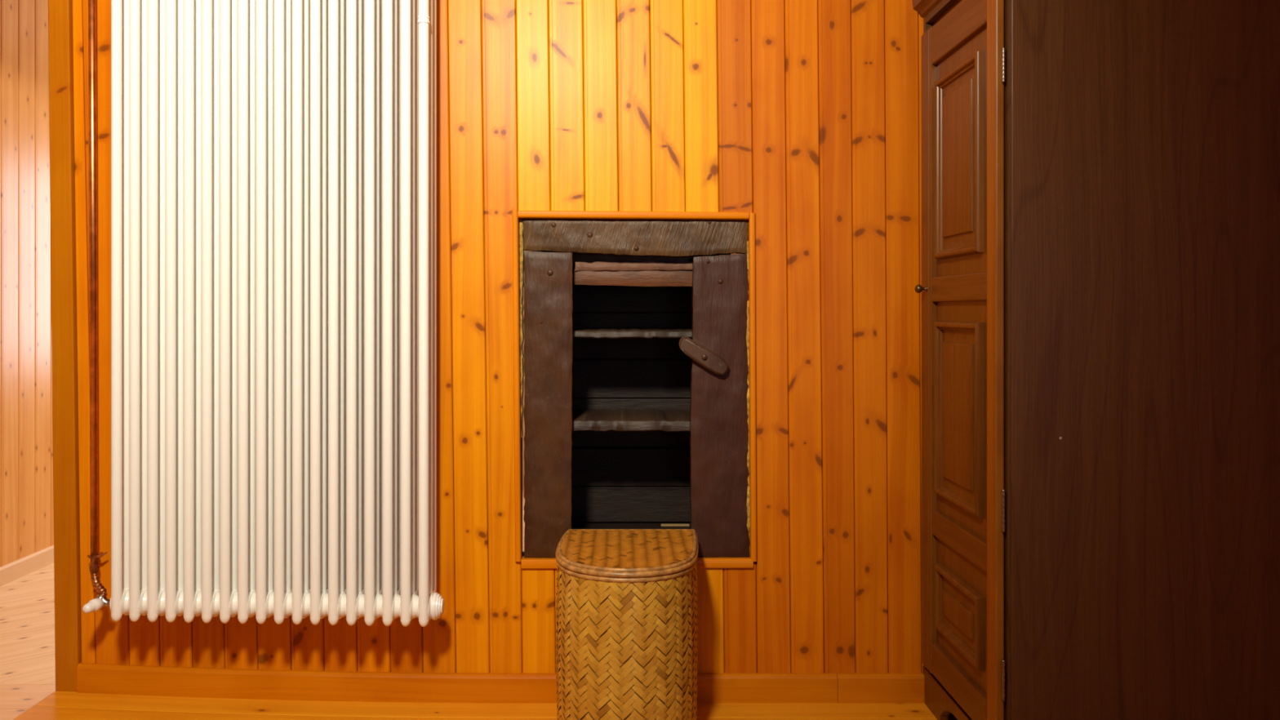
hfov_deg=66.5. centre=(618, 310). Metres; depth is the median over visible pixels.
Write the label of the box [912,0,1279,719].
wardrobe
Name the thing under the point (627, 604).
laundry basket
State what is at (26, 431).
wall
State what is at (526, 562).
trim
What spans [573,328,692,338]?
shelf
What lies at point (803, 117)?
wall
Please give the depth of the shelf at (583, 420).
2.66 m
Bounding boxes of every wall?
[0,0,53,566]
[71,0,923,673]
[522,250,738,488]
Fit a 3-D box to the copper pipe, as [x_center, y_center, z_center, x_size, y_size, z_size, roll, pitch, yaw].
[-1.345,-0.337,2.525,0.065,2.201,0.169,0,0,-24]
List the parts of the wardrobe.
knob, cornice, raised panel, raised panel, raised panel, rail, rail, rail, rail, panel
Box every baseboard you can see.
[0,545,53,586]
[76,662,924,702]
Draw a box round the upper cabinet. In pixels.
[519,218,750,558]
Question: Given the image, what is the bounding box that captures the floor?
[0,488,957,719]
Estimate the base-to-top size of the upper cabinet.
0.949 m
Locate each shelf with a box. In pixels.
[572,408,689,431]
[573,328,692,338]
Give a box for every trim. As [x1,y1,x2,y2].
[48,0,81,692]
[511,209,756,568]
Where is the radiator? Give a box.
[109,0,444,626]
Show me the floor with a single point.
(28, 691)
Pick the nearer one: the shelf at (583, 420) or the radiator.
the radiator
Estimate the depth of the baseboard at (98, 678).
2.58 m
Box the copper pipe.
[82,0,110,613]
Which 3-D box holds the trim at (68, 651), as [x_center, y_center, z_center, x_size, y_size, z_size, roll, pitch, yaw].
[-1.480,-0.214,2.659,0.087,2.452,0.142,0,0,0]
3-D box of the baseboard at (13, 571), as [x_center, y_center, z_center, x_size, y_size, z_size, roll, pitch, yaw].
[-2.273,0.978,4.070,0.018,0.066,2.860,0,0,0]
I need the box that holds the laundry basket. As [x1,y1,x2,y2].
[555,528,698,719]

